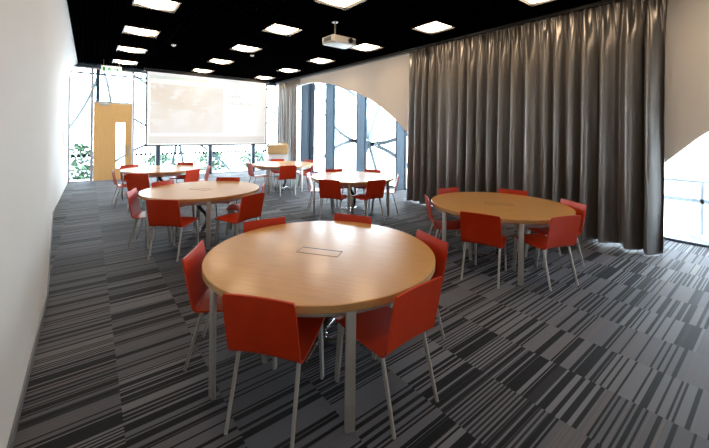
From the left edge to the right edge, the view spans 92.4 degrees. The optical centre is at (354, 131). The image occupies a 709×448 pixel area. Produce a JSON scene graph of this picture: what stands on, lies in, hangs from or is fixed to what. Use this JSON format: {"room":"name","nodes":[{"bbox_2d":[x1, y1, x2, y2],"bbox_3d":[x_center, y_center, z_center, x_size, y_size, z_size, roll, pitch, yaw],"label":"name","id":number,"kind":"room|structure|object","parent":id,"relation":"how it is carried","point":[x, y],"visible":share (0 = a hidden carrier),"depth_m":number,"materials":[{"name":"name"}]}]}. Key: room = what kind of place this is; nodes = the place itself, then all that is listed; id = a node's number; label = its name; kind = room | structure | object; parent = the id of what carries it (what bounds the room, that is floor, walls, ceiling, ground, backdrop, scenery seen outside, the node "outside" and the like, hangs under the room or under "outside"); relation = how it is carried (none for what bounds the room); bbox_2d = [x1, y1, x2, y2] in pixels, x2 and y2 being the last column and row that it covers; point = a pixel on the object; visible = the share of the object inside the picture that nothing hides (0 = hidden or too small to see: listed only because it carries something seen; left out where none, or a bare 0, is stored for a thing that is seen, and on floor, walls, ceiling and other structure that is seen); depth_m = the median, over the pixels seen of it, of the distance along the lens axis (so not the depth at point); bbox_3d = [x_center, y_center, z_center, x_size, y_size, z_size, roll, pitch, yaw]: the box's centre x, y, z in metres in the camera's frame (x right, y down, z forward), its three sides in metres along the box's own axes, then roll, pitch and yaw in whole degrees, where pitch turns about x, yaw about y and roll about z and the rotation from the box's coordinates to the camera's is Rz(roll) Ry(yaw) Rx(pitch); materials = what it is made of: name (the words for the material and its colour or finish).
{"room":"conference room","nodes":[
{"label":"conference room","id":0,"kind":"room"},
{"bbox_2d":[0,0,77,447],"bbox_3d":[-4.333,-0.275,4.608,0.535,3.870,15.400,1,0,-38],"label":"wall","id":1,"kind":"structure","parent":0,"point":[38,56],"depth_m":2.20,"materials":[{"name":"white paint"}]},
{"bbox_2d":[7,211,53,447],"bbox_3d":[-2.645,1.640,2.771,0.146,0.075,10.403,1,0,-39],"label":"baseboard","id":2,"kind":"structure","parent":1,"relation":"attached to","point":[13,432],"depth_m":2.31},
{"bbox_2d":[71,71,275,90],"bbox_3d":[-5.923,-1.881,13.197,7.970,0.050,0.080,1,0,-38],"label":"trim","id":3,"kind":"structure","parent":1,"relation":"attached to","point":[71,71],"depth_m":11.38,"materials":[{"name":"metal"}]},
{"bbox_2d":[74,62,275,84],"bbox_3d":[-5.914,-2.151,13.190,7.970,0.150,0.100,1,0,-38],"label":"trim","id":4,"kind":"structure","parent":1,"relation":"attached to","point":[80,63],"depth_m":11.38,"materials":[{"name":"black metal"}]},
{"bbox_2d":[68,66,91,182],"bbox_3d":[-8.814,-0.246,10.923,0.600,3.720,0.070,1,0,-38],"label":"window","id":5,"kind":"structure","parent":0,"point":[83,155],"depth_m":10.79,"materials":[{"name":"grey metal"}]},
{"bbox_2d":[67,0,602,82],"bbox_3d":[-1.224,-2.197,7.018,8.570,0.160,15.800,1,0,-38],"label":"ceiling","id":6,"kind":"structure","parent":0,"point":[201,31],"depth_m":7.00,"materials":[{"name":"black paint"}]},
{"bbox_2d":[101,62,121,72],"bbox_3d":[-7.413,-1.997,10.370,0.500,0.370,0.044,1,0,-38],"label":"exit sign","id":7,"kind":"object","parent":6,"relation":"hanging from","point":[111,69],"visible":1,"depth_m":10.36,"materials":[{"name":"white plastic"}]},
{"bbox_2d":[112,58,137,64],"bbox_3d":[-7.194,-2.183,10.657,0.640,0.104,0.640,1,0,-38],"label":"ceiling light","id":8,"kind":"object","parent":6,"relation":"attached to","point":[114,60],"visible":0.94,"depth_m":10.53,"materials":[{"name":"white plastic"}]},
{"bbox_2d":[114,60,135,63],"bbox_3d":[-7.194,-2.173,10.657,0.576,0.085,0.576,1,0,-38],"label":"diffuser","id":9,"kind":"object","parent":8,"relation":"attached to","point":[115,61],"depth_m":10.54,"materials":[{"name":"white plastic"}]},
{"bbox_2d":[116,44,146,53],"bbox_3d":[-5.901,-2.169,9.000,0.640,0.104,0.640,1,0,-38],"label":"ceiling light","id":10,"kind":"object","parent":6,"relation":"attached to","point":[119,48],"visible":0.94,"depth_m":8.90,"materials":[{"name":"white"}]},
{"bbox_2d":[118,46,143,52],"bbox_3d":[-5.901,-2.160,9.000,0.576,0.085,0.576,1,0,-38],"label":"diffuser","id":11,"kind":"object","parent":10,"relation":"attached to","point":[120,48],"depth_m":8.89,"materials":[{"name":"white plastic"}]},
{"bbox_2d":[122,24,160,37],"bbox_3d":[-4.608,-2.156,7.344,0.640,0.104,0.640,1,0,-38],"label":"ceiling light","id":12,"kind":"object","parent":6,"relation":"attached to","point":[127,29],"visible":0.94,"depth_m":7.25,"materials":[{"name":"white plastic"}]},
{"bbox_2d":[124,26,157,35],"bbox_3d":[-4.608,-2.146,7.344,0.576,0.085,0.576,1,0,-38],"label":"diffuser","id":13,"kind":"object","parent":12,"relation":"attached to","point":[139,31],"depth_m":7.24,"materials":[{"name":"white plastic"}]},
{"bbox_2d":[132,0,181,12],"bbox_3d":[-3.315,-2.142,5.687,0.640,0.104,0.640,1,0,-38],"label":"ceiling light","id":14,"kind":"object","parent":6,"relation":"attached to","point":[170,6],"visible":0.99,"depth_m":5.67,"materials":[{"name":"white plastic"}]},
{"bbox_2d":[134,0,176,9],"bbox_3d":[-3.316,-2.133,5.687,0.576,0.085,0.576,1,0,-38],"label":"diffuser","id":15,"kind":"object","parent":14,"relation":"attached to","point":[151,4],"depth_m":5.66,"materials":[{"name":"white plastic"}]},
{"bbox_2d":[144,67,268,146],"bbox_3d":[-5.396,-0.821,12.907,4.480,2.680,0.140,1,0,-38],"label":"projection screen","id":16,"kind":"object","parent":6,"relation":"hanging from","point":[182,108],"visible":1,"depth_m":12.68,"materials":[{"name":"white fabric"}]},
{"bbox_2d":[150,83,223,133],"bbox_3d":[-6.039,-0.807,12.397,2.440,1.740,0.003,1,0,-38],"label":"picture","id":17,"kind":"object","parent":16,"relation":"attached to","point":[175,108],"depth_m":12.34,"materials":[{"name":"grey"}]},
{"bbox_2d":[207,58,234,64],"bbox_3d":[-4.096,-2.150,10.409,0.640,0.104,0.640,1,0,-38],"label":"ceiling light","id":18,"kind":"object","parent":6,"relation":"attached to","point":[219,61],"visible":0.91,"depth_m":10.31,"materials":[{"name":"white plastic"}]},
{"bbox_2d":[211,59,230,63],"bbox_3d":[-4.096,-2.141,10.409,0.576,0.085,0.576,1,0,-38],"label":"diffuser","id":19,"kind":"object","parent":18,"relation":"attached to","point":[219,61],"depth_m":10.31,"materials":[{"name":"white plastic"}]},
{"bbox_2d":[229,44,261,52],"bbox_3d":[-2.803,-2.137,8.753,0.640,0.104,0.640,1,0,-38],"label":"ceiling light","id":20,"kind":"object","parent":6,"relation":"attached to","point":[236,47],"visible":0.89,"depth_m":8.67,"materials":[{"name":"white"}]},
{"bbox_2d":[233,45,257,51],"bbox_3d":[-2.803,-2.127,8.753,0.576,0.085,0.576,1,0,-38],"label":"diffuser","id":21,"kind":"object","parent":20,"relation":"attached to","point":[242,48],"depth_m":8.65,"materials":[{"name":"white plastic"}]},
{"bbox_2d":[261,22,302,35],"bbox_3d":[-1.510,-2.123,7.096,0.640,0.104,0.640,1,0,-38],"label":"ceiling light","id":22,"kind":"object","parent":6,"relation":"attached to","point":[274,28],"visible":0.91,"depth_m":7.02,"materials":[{"name":"white plastic"}]},
{"bbox_2d":[265,24,297,33],"bbox_3d":[-1.510,-2.114,7.096,0.576,0.085,0.576,1,0,-38],"label":"diffuser","id":23,"kind":"object","parent":22,"relation":"attached to","point":[273,28],"depth_m":6.99,"materials":[{"name":"white plastic"}]},
{"bbox_2d":[306,57,334,63],"bbox_3d":[-0.997,-2.118,10.162,0.640,0.104,0.640,1,0,-38],"label":"ceiling light","id":24,"kind":"object","parent":6,"relation":"attached to","point":[314,60],"visible":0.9,"depth_m":10.07,"materials":[{"name":"white"}]},
{"bbox_2d":[310,58,331,62],"bbox_3d":[-0.997,-2.109,10.162,0.576,0.085,0.576,1,0,-38],"label":"diffuser","id":25,"kind":"object","parent":24,"relation":"attached to","point":[315,60],"depth_m":10.04,"materials":[{"name":"white plastic"}]},
{"bbox_2d":[322,21,355,48],"bbox_3d":[-0.287,-1.893,6.566,0.565,0.430,0.430,1,0,-38],"label":"projector","id":26,"kind":"object","parent":6,"relation":"hanging from","point":[333,40],"visible":1,"depth_m":6.46,"materials":[{"name":"white plastic"}]},
{"bbox_2d":[313,0,365,9],"bbox_3d":[-0.217,-2.110,5.439,0.640,0.104,0.640,1,0,-38],"label":"ceiling light","id":27,"kind":"object","parent":6,"relation":"attached to","point":[341,4],"visible":1,"depth_m":5.53,"materials":[{"name":"white plastic"}]},
{"bbox_2d":[321,0,358,6],"bbox_3d":[-0.217,-2.101,5.439,0.576,0.085,0.576,1,0,-38],"label":"diffuser","id":28,"kind":"object","parent":27,"relation":"attached to","point":[333,3],"depth_m":5.51,"materials":[{"name":"white plastic"}]},
{"bbox_2d":[349,42,383,51],"bbox_3d":[0.296,-2.105,8.506,0.640,0.104,0.640,1,0,-38],"label":"ceiling light","id":29,"kind":"object","parent":6,"relation":"attached to","point":[365,47],"visible":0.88,"depth_m":8.42,"materials":[{"name":"white"}]},
{"bbox_2d":[353,44,377,50],"bbox_3d":[0.296,-2.095,8.506,0.576,0.085,0.576,1,0,-38],"label":"diffuser","id":30,"kind":"object","parent":29,"relation":"attached to","point":[361,47],"depth_m":8.40,"materials":[{"name":"white plastic"}]},
{"bbox_2d":[411,20,455,34],"bbox_3d":[1.589,-2.091,6.849,0.640,0.104,0.640,1,0,-38],"label":"ceiling light","id":31,"kind":"object","parent":6,"relation":"attached to","point":[431,27],"visible":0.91,"depth_m":6.77,"materials":[{"name":"white plastic"}]},
{"bbox_2d":[416,22,450,31],"bbox_3d":[1.589,-2.082,6.849,0.576,0.085,0.576,1,0,-38],"label":"diffuser","id":32,"kind":"object","parent":31,"relation":"attached to","point":[428,26],"depth_m":6.74,"materials":[{"name":"white plastic"}]},
{"bbox_2d":[275,0,619,83],"bbox_3d":[0.559,-2.071,9.648,0.040,0.055,12.950,1,0,-38],"label":"rail","id":33,"kind":"object","parent":6,"relation":"attached to","point":[603,2],"visible":1,"depth_m":7.02,"materials":[{"name":"black plastic"}]},
{"bbox_2d":[277,80,296,160],"bbox_3d":[-2.768,-0.210,13.875,0.155,3.737,1.584,1,0,-38],"label":"curtain","id":34,"kind":"object","parent":33,"relation":"hanging from","point":[287,93],"visible":0.76,"depth_m":13.77,"materials":[{"name":"grey fabric"}]},
{"bbox_2d":[406,0,667,254],"bbox_3d":[2.821,-0.152,6.645,0.299,3.737,4.895,1,0,-38],"label":"curtain","id":35,"kind":"object","parent":33,"relation":"hanging from","point":[571,106],"visible":0.9,"depth_m":5.77,"materials":[{"name":"grey fabric"}]},
{"bbox_2d":[518,0,554,6],"bbox_3d":[2.881,-2.078,5.192,0.640,0.104,0.640,1,0,-38],"label":"ceiling light","id":36,"kind":"object","parent":6,"relation":"attached to","point":[531,3],"visible":1,"depth_m":5.46,"materials":[{"name":"white plastic"}]},
{"bbox_2d":[526,0,546,3],"bbox_3d":[2.881,-2.068,5.192,0.576,0.085,0.576,1,0,-38],"label":"diffuser","id":37,"kind":"object","parent":36,"relation":"attached to","point":[527,1],"depth_m":5.44,"materials":[{"name":"white plastic"}]},
{"bbox_2d":[13,170,708,447],"bbox_3d":[-1.270,1.752,6.976,8.510,0.120,15.740,1,0,-38],"label":"floor","id":38,"kind":"structure","parent":0,"point":[618,358],"depth_m":2.55,"materials":[{"name":"carpet"}]},
{"bbox_2d":[96,70,99,100],"bbox_3d":[-8.574,-0.309,11.331,0.100,3.850,0.180,1,0,-38],"label":"trim","id":39,"kind":"structure","parent":38,"relation":"on","point":[97,71],"depth_m":11.26,"materials":[{"name":"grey metal"}]},
{"bbox_2d":[91,67,134,181],"bbox_3d":[-8.096,-0.239,11.409,1.160,3.720,0.227,1,0,-38],"label":"door","id":40,"kind":"structure","parent":38,"relation":"on","point":[106,114],"depth_m":11.35,"materials":[{"name":"brown wood"}]},
{"bbox_2d":[111,169,143,206],"bbox_3d":[-5.223,1.249,7.820,0.595,0.800,0.446,1,0,-42],"label":"shell chair","id":41,"kind":"object","parent":38,"relation":"on","point":[120,186],"visible":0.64,"depth_m":7.71,"materials":[{"name":"red plastic"}]},
{"bbox_2d":[120,164,138,196],"bbox_3d":[-5.536,1.246,8.568,0.595,0.800,0.446,1,0,32],"label":"shell chair","id":42,"kind":"object","parent":38,"relation":"on","point":[134,165],"visible":0.16,"depth_m":8.58,"materials":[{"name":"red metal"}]},
{"bbox_2d":[126,173,151,211],"bbox_3d":[-4.522,1.256,7.313,0.446,0.800,0.595,1,0,-5],"label":"shell chair","id":43,"kind":"object","parent":38,"relation":"on","point":[140,181],"visible":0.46,"depth_m":7.06,"materials":[{"name":"red plastic"}]},
{"bbox_2d":[134,72,156,177],"bbox_3d":[-7.407,-0.232,12.021,0.710,3.720,0.070,1,0,-38],"label":"window","id":44,"kind":"structure","parent":38,"relation":"on","point":[136,154],"depth_m":11.93,"materials":[{"name":"grey metal"}]},
{"bbox_2d":[126,188,176,247],"bbox_3d":[-3.069,1.271,5.179,0.595,0.800,0.446,1,0,-18],"label":"shell chair","id":45,"kind":"object","parent":38,"relation":"on","point":[136,212],"visible":0.7,"depth_m":5.07,"materials":[{"name":"red plastic"},{"name":"silver painted steel"}]},
{"bbox_2d":[120,165,202,199],"bbox_3d":[-4.796,1.285,8.534,1.800,0.742,1.800,1,0,-38],"label":"round table","id":46,"kind":"object","parent":38,"relation":"on","point":[158,171],"visible":0.56,"depth_m":8.23,"materials":[{"name":"brown wood"}]},
{"bbox_2d":[146,199,198,260],"bbox_3d":[-2.474,1.278,4.691,0.446,0.800,0.595,1,0,4],"label":"shell chair","id":47,"kind":"object","parent":38,"relation":"on","point":[160,212],"visible":0.98,"depth_m":4.45,"materials":[{"name":"red plastic"},{"name":"silver painted steel"}]},
{"bbox_2d":[151,179,195,231],"bbox_3d":[-3.131,1.271,5.917,0.595,0.800,0.446,1,0,22],"label":"shell chair","id":48,"kind":"object","parent":38,"relation":"on","point":[166,182],"visible":0.22,"depth_m":5.98,"materials":[{"name":"red plastic"},{"name":"silver painted steel"}]},
{"bbox_2d":[169,162,193,182],"bbox_3d":[-4.715,1.254,9.241,0.446,0.800,0.595,1,0,-6],"label":"shell chair","id":49,"kind":"object","parent":38,"relation":"on","point":[178,163],"visible":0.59,"depth_m":9.44,"materials":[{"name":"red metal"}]},
{"bbox_2d":[160,146,208,176],"bbox_3d":[-6.382,-0.221,12.821,1.690,3.720,0.070,1,0,-38],"label":"window","id":50,"kind":"structure","parent":38,"relation":"on","point":[203,152],"depth_m":12.70,"materials":[{"name":"grey glass"}]},
{"bbox_2d":[184,169,199,181],"bbox_3d":[-3.976,1.262,7.848,0.595,0.800,0.446,1,0,14],"label":"shell chair","id":51,"kind":"object","parent":38,"relation":"on","point":[191,175],"visible":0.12,"depth_m":7.79,"materials":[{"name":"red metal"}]},
{"bbox_2d":[138,181,258,249],"bbox_3d":[-2.517,1.308,5.629,1.800,0.742,1.800,1,0,-38],"label":"round table","id":52,"kind":"object","parent":38,"relation":"on","point":[198,193],"visible":0.88,"depth_m":5.25,"materials":[{"name":"brown wood"}]},
{"bbox_2d":[207,146,211,173],"bbox_3d":[-5.716,-0.279,13.423,0.100,3.850,0.240,1,0,-38],"label":"trim","id":53,"kind":"structure","parent":38,"relation":"on","point":[210,147],"depth_m":13.35,"materials":[{"name":"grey metal"}]},
{"bbox_2d":[182,240,266,370],"bbox_3d":[-0.949,1.293,2.636,0.595,0.800,0.446,1,0,-7],"label":"shell chair","id":54,"kind":"object","parent":38,"relation":"on","point":[198,291],"visible":0.5,"depth_m":2.48,"materials":[{"name":"red plastic"},{"name":"silver painted steel"}]},
{"bbox_2d":[215,177,239,216],"bbox_3d":[-2.437,1.278,6.308,0.446,0.800,0.595,1,0,-4],"label":"shell chair","id":55,"kind":"object","parent":38,"relation":"on","point":[217,178],"visible":0.13,"depth_m":6.58,"materials":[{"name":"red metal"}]},
{"bbox_2d":[212,145,251,173],"bbox_3d":[-4.987,-0.207,13.910,1.650,3.720,0.070,1,0,-38],"label":"window","id":56,"kind":"structure","parent":38,"relation":"on","point":[251,145],"depth_m":13.96,"materials":[{"name":"grey metal"}]},
{"bbox_2d":[214,192,264,246],"bbox_3d":[-1.698,1.286,4.977,0.595,0.800,0.446,1,0,28],"label":"shell chair","id":57,"kind":"object","parent":38,"relation":"on","point":[251,205],"visible":0.9,"depth_m":4.90,"materials":[{"name":"red plastic"}]},
{"bbox_2d":[225,183,264,235],"bbox_3d":[-1.827,1.284,5.718,0.595,0.800,0.446,1,0,-10],"label":"shell chair","id":58,"kind":"object","parent":38,"relation":"on","point":[231,208],"visible":0.41,"depth_m":5.56,"materials":[{"name":"red plastic"},{"name":"silver painted steel"}]},
{"bbox_2d":[246,163,270,190],"bbox_3d":[-2.712,1.275,9.660,0.595,0.800,0.446,1,0,-36],"label":"shell chair","id":59,"kind":"object","parent":38,"relation":"on","point":[249,165],"visible":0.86,"depth_m":9.61,"materials":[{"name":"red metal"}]},
{"bbox_2d":[243,216,285,232],"bbox_3d":[-0.763,1.295,3.253,0.446,0.800,0.595,1,0,-34],"label":"shell chair","id":60,"kind":"object","parent":38,"relation":"on","point":[249,225],"visible":0.06,"depth_m":3.46,"materials":[{"name":"red plastic"}]},
{"bbox_2d":[222,293,324,447],"bbox_3d":[-0.458,1.298,2.121,0.446,0.800,0.595,1,0,14],"label":"shell chair","id":61,"kind":"object","parent":38,"relation":"on","point":[253,324],"visible":0.96,"depth_m":1.89,"materials":[{"name":"red plastic"}]},
{"bbox_2d":[267,143,287,175],"bbox_3d":[-2.975,1.054,13.221,0.760,1.240,0.450,1,0,-8],"label":"lectern","id":62,"kind":"object","parent":38,"relation":"on","point":[275,150],"visible":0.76,"depth_m":13.02,"materials":[{"name":"white laminate"}]},
{"bbox_2d":[252,161,313,193],"bbox_3d":[-2.118,1.312,10.091,1.800,0.742,1.800,1,0,-38],"label":"round table","id":63,"kind":"object","parent":38,"relation":"on","point":[271,165],"visible":0.71,"depth_m":9.75,"materials":[{"name":"brown wood"}]},
{"bbox_2d":[277,165,296,195],"bbox_3d":[-1.863,1.284,9.210,0.446,0.800,0.595,1,0,-24],"label":"shell chair","id":64,"kind":"object","parent":38,"relation":"on","point":[286,172],"visible":1,"depth_m":8.99,"materials":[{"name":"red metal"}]},
{"bbox_2d":[291,159,312,186],"bbox_3d":[-1.658,1.286,10.653,0.446,0.800,0.595,1,0,44],"label":"shell chair","id":65,"kind":"object","parent":38,"relation":"on","point":[306,160],"visible":0.48,"depth_m":10.72,"materials":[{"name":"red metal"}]},
{"bbox_2d":[300,84,308,170],"bbox_3d":[-2.131,-0.242,14.534,0.360,3.850,0.056,1,0,-38],"label":"trim","id":66,"kind":"structure","parent":38,"relation":"on","point":[305,88],"depth_m":14.49,"materials":[{"name":"blue metal"}]},
{"bbox_2d":[309,83,314,171],"bbox_3d":[-1.786,-0.238,14.181,0.190,3.850,0.120,1,0,-38],"label":"trim","id":67,"kind":"structure","parent":38,"relation":"on","point":[311,85],"depth_m":14.13,"materials":[{"name":"metal"}]},
{"bbox_2d":[202,221,434,433],"bbox_3d":[-0.267,1.332,2.779,1.800,0.742,1.800,1,0,-38],"label":"round table","id":68,"kind":"object","parent":38,"relation":"on","point":[328,269],"visible":0.92,"depth_m":2.38,"materials":[{"name":"brown wood"}]},
{"bbox_2d":[306,172,334,210],"bbox_3d":[-0.739,1.296,7.443,0.595,0.800,0.446,1,0,2],"label":"shell chair","id":69,"kind":"object","parent":38,"relation":"on","point":[308,177],"visible":0.44,"depth_m":7.33,"materials":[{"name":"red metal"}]},
{"bbox_2d":[325,83,333,171],"bbox_3d":[-0.950,-0.230,13.020,0.360,3.850,0.056,1,0,-38],"label":"trim","id":70,"kind":"structure","parent":38,"relation":"on","point":[329,115],"depth_m":12.98,"materials":[{"name":"blue metal"}]},
{"bbox_2d":[319,179,346,220],"bbox_3d":[-0.373,1.299,6.649,0.446,0.800,0.595,1,0,22],"label":"shell chair","id":71,"kind":"object","parent":38,"relation":"on","point":[330,189],"visible":0.88,"depth_m":6.43,"materials":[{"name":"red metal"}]},
{"bbox_2d":[333,85,335,168],"bbox_3d":[-0.212,-0.212,12.391,0.070,3.830,1.840,1,0,-38],"label":"window","id":72,"kind":"structure","parent":38,"relation":"on","point":[334,85],"depth_m":13.10,"materials":[{"name":"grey metal"}]},
{"bbox_2d":[326,169,351,206],"bbox_3d":[-0.360,1.300,8.014,0.446,0.800,0.595,1,0,-28],"label":"shell chair","id":73,"kind":"object","parent":38,"relation":"on","point":[327,170],"visible":0.22,"depth_m":8.18,"materials":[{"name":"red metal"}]},
{"bbox_2d":[311,171,393,215],"bbox_3d":[-0.044,1.334,7.418,1.800,0.742,1.800,1,0,-38],"label":"round table","id":74,"kind":"object","parent":38,"relation":"on","point":[349,179],"visible":0.8,"depth_m":7.07,"materials":[{"name":"brown wood"}]},
{"bbox_2d":[334,213,371,223],"bbox_3d":[-0.137,1.302,3.451,0.446,0.800,0.595,1,0,23],"label":"shell chair","id":75,"kind":"object","parent":38,"relation":"on","point":[337,216],"visible":0.07,"depth_m":3.70,"materials":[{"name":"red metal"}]},
{"bbox_2d":[356,93,364,171],"bbox_3d":[0.219,-0.217,11.522,0.360,3.850,0.056,1,0,-38],"label":"trim","id":76,"kind":"structure","parent":38,"relation":"on","point":[360,106],"depth_m":11.48,"materials":[{"name":"blue metal"}]},
{"bbox_2d":[355,169,380,206],"bbox_3d":[0.307,1.306,8.006,0.446,0.800,0.595,1,0,28],"label":"shell chair","id":77,"kind":"object","parent":38,"relation":"on","point":[366,170],"visible":0.28,"depth_m":8.16,"materials":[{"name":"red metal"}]},
{"bbox_2d":[351,179,385,219],"bbox_3d":[0.248,1.306,6.654,0.446,0.800,0.595,1,0,-36],"label":"shell chair","id":78,"kind":"object","parent":38,"relation":"on","point":[375,189],"visible":0.94,"depth_m":6.49,"materials":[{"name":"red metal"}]},
{"bbox_2d":[365,97,394,187],"bbox_3d":[0.945,-0.200,10.909,0.070,3.830,1.800,1,0,-38],"label":"window","id":79,"kind":"structure","parent":38,"relation":"on","point":[365,97],"depth_m":11.59,"materials":[{"name":"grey metal"}]},
{"bbox_2d":[371,174,398,212],"bbox_3d":[0.657,1.310,7.352,0.595,0.800,0.446,1,0,4],"label":"shell chair","id":80,"kind":"object","parent":38,"relation":"on","point":[393,191],"visible":0.63,"depth_m":7.18,"materials":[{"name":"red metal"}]},
{"bbox_2d":[334,276,442,439],"bbox_3d":[0.197,1.305,2.225,0.446,0.800,0.595,1,0,-41],"label":"shell chair","id":81,"kind":"object","parent":38,"relation":"on","point":[382,330],"visible":0.85,"depth_m":2.09,"materials":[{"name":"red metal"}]},
{"bbox_2d":[395,121,404,190],"bbox_3d":[1.363,-0.205,10.056,0.360,3.850,0.056,1,0,-38],"label":"trim","id":82,"kind":"structure","parent":38,"relation":"on","point":[399,131],"depth_m":10.02,"materials":[{"name":"blue metal"}]},
{"bbox_2d":[404,131,406,189],"bbox_3d":[2.098,-0.188,9.431,0.070,3.830,1.830,1,0,-38],"label":"window","id":83,"kind":"structure","parent":38,"relation":"on","point":[405,180],"depth_m":10.13,"materials":[{"name":"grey metal"}]},
{"bbox_2d":[387,229,448,339],"bbox_3d":[0.412,1.308,2.874,0.595,0.800,0.446,1,0,-24],"label":"shell chair","id":84,"kind":"object","parent":38,"relation":"on","point":[439,247],"visible":0.16,"depth_m":2.84,"materials":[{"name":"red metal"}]},
{"bbox_2d":[424,195,471,259],"bbox_3d":[1.300,1.317,4.741,0.595,0.800,0.446,1,0,4],"label":"shell chair","id":85,"kind":"object","parent":38,"relation":"on","point":[455,224],"visible":0.73,"depth_m":4.67,"materials":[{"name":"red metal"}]},
{"bbox_2d":[438,187,467,248],"bbox_3d":[1.680,1.321,5.340,0.446,0.800,0.595,1,0,-30],"label":"shell chair","id":86,"kind":"object","parent":38,"relation":"on","point":[453,189],"visible":0.11,"depth_m":5.54,"materials":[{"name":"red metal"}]},
{"bbox_2d":[460,211,507,288],"bbox_3d":[1.565,1.320,4.058,0.446,0.800,0.595,1,0,34],"label":"shell chair","id":87,"kind":"object","parent":38,"relation":"on","point":[476,228],"visible":1,"depth_m":3.86,"materials":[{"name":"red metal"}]},
{"bbox_2d":[431,192,575,285],"bbox_3d":[1.980,1.355,4.694,1.800,0.742,1.800,1,0,-38],"label":"round table","id":88,"kind":"object","parent":38,"relation":"on","point":[521,212],"visible":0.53,"depth_m":4.38,"materials":[{"name":"brown wood"}]},
{"bbox_2d":[498,188,527,234],"bbox_3d":[2.382,1.328,5.246,0.446,0.800,0.595,1,0,36],"label":"shell chair","id":89,"kind":"object","parent":38,"relation":"on","point":[507,191],"visible":0.06,"depth_m":5.44,"materials":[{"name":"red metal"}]},
{"bbox_2d":[512,215,580,290],"bbox_3d":[2.236,1.327,4.013,0.446,0.800,0.595,1,0,-19],"label":"shell chair","id":90,"kind":"object","parent":38,"relation":"on","point":[563,231],"visible":0.97,"depth_m":3.81,"materials":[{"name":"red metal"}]},
{"bbox_2d":[524,198,586,267],"bbox_3d":[2.655,1.331,4.534,0.595,0.800,0.446,1,0,-8],"label":"shell chair","id":91,"kind":"object","parent":38,"relation":"on","point":[580,209],"visible":0.32,"depth_m":4.44,"materials":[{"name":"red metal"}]},
{"bbox_2d":[664,236,708,247],"bbox_3d":[5.602,-0.151,4.941,0.070,3.830,1.840,1,0,-38],"label":"window","id":92,"kind":"structure","parent":38,"relation":"on","point":[665,238],"depth_m":5.35,"materials":[{"name":"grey metal"}]},
{"bbox_2d":[276,0,708,162],"bbox_3d":[1.290,-0.216,8.996,0.100,3.870,15.400,1,0,-38],"label":"wall","id":93,"kind":"structure","parent":0,"point":[385,83],"depth_m":4.79,"materials":[{"name":"beige paint"}]},
{"bbox_2d":[276,0,624,84],"bbox_3d":[1.262,-2.057,8.947,0.035,0.070,15.380,1,0,-38],"label":"trim","id":94,"kind":"structure","parent":93,"relation":"attached to","point":[620,0],"depth_m":9.15,"materials":[{"name":"grey metal"}]},
{"label":"outside","id":95,"kind":"structure","parent":0,"visible":0},
{"bbox_2d":[69,146,708,243],"bbox_3d":[-1.443,1.930,11.575,40.000,0.220,48.000,1,0,-38],"label":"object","id":96,"kind":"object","parent":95,"point":[680,217],"depth_m":15.98,"materials":[{"name":"white"}]},
{"bbox_2d":[70,142,89,179],"bbox_3d":[-10.180,1.085,12.586,1.275,1.440,1.341,1,0,-38],"label":"shrub","id":97,"kind":"object","parent":96,"relation":"on","point":[77,148],"visible":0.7,"depth_m":12.48,"materials":[{"name":"green plant"}]},
{"bbox_2d":[137,154,178,166],"bbox_3d":[-8.434,1.381,14.698,1.872,0.890,1.848,1,0,-38],"label":"shrub","id":98,"kind":"object","parent":96,"relation":"on","point":[164,158],"visible":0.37,"depth_m":14.57,"materials":[{"name":"green plant"}]},
{"bbox_2d":[116,118,231,170],"bbox_3d":[-6.883,0.005,13.656,4.503,3.555,0.060,1,0,-38],"label":"brace","id":99,"kind":"object","parent":96,"relation":"on","point":[135,119],"visible":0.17,"depth_m":13.47,"materials":[{"name":"metal"}]},
{"bbox_2d":[70,70,145,128],"bbox_3d":[-8.814,-1.525,12.136,3.455,4.124,0.060,1,0,-38],"label":"brace","id":100,"kind":"object","parent":99,"relation":"attached to","point":[131,74],"visible":0.23,"depth_m":11.91,"materials":[{"name":"metal"}]},
{"bbox_2d":[192,151,231,170],"bbox_3d":[-6.844,1.364,16.235,2.063,0.941,1.962,1,0,-38],"label":"shrub","id":101,"kind":"object","parent":96,"relation":"on","point":[220,155],"visible":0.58,"depth_m":16.05,"materials":[{"name":"green plant"}]},
{"bbox_2d":[236,152,267,165],"bbox_3d":[-5.256,1.445,17.749,1.797,0.860,1.825,1,0,-38],"label":"shrub","id":102,"kind":"object","parent":96,"relation":"on","point":[257,154],"visible":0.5,"depth_m":17.54,"materials":[{"name":"green plant"}]},
{"bbox_2d":[257,107,276,161],"bbox_3d":[-3.902,-0.080,15.982,2.372,3.770,0.060,1,0,-38],"label":"brace","id":103,"kind":"object","parent":96,"relation":"on","point":[268,108],"visible":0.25,"depth_m":15.91,"materials":[{"name":"metal"}]},
{"bbox_2d":[322,93,407,169],"bbox_3d":[0.376,0.071,13.495,0.150,3.540,6.081,1,0,-38],"label":"brace","id":104,"kind":"object","parent":96,"relation":"on","point":[378,144],"visible":0.52,"depth_m":13.07,"materials":[{"name":"metal"}]},
{"bbox_2d":[315,83,355,127],"bbox_3d":[-0.982,-1.243,15.253,0.060,2.121,3.324,1,0,-38],"label":"brace","id":105,"kind":"object","parent":104,"relation":"attached to","point":[319,84],"visible":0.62,"depth_m":15.96,"materials":[{"name":"metal"}]},
{"bbox_2d":[664,178,708,235],"bbox_3d":[6.410,1.402,6.282,0.060,1.000,4.400,1,0,-38],"label":"terrace railing","id":106,"kind":"object","parent":96,"relation":"on","point":[702,201],"visible":0.35,"depth_m":6.27,"materials":[{"name":"metal"}]},
{"bbox_2d":[686,231,708,244],"bbox_3d":[6.028,1.868,5.823,0.130,0.060,0.943,1,0,20],"label":"plank","id":107,"kind":"object","parent":96,"relation":"on","point":[705,240],"visible":1,"depth_m":5.97,"materials":[{"name":"white"}]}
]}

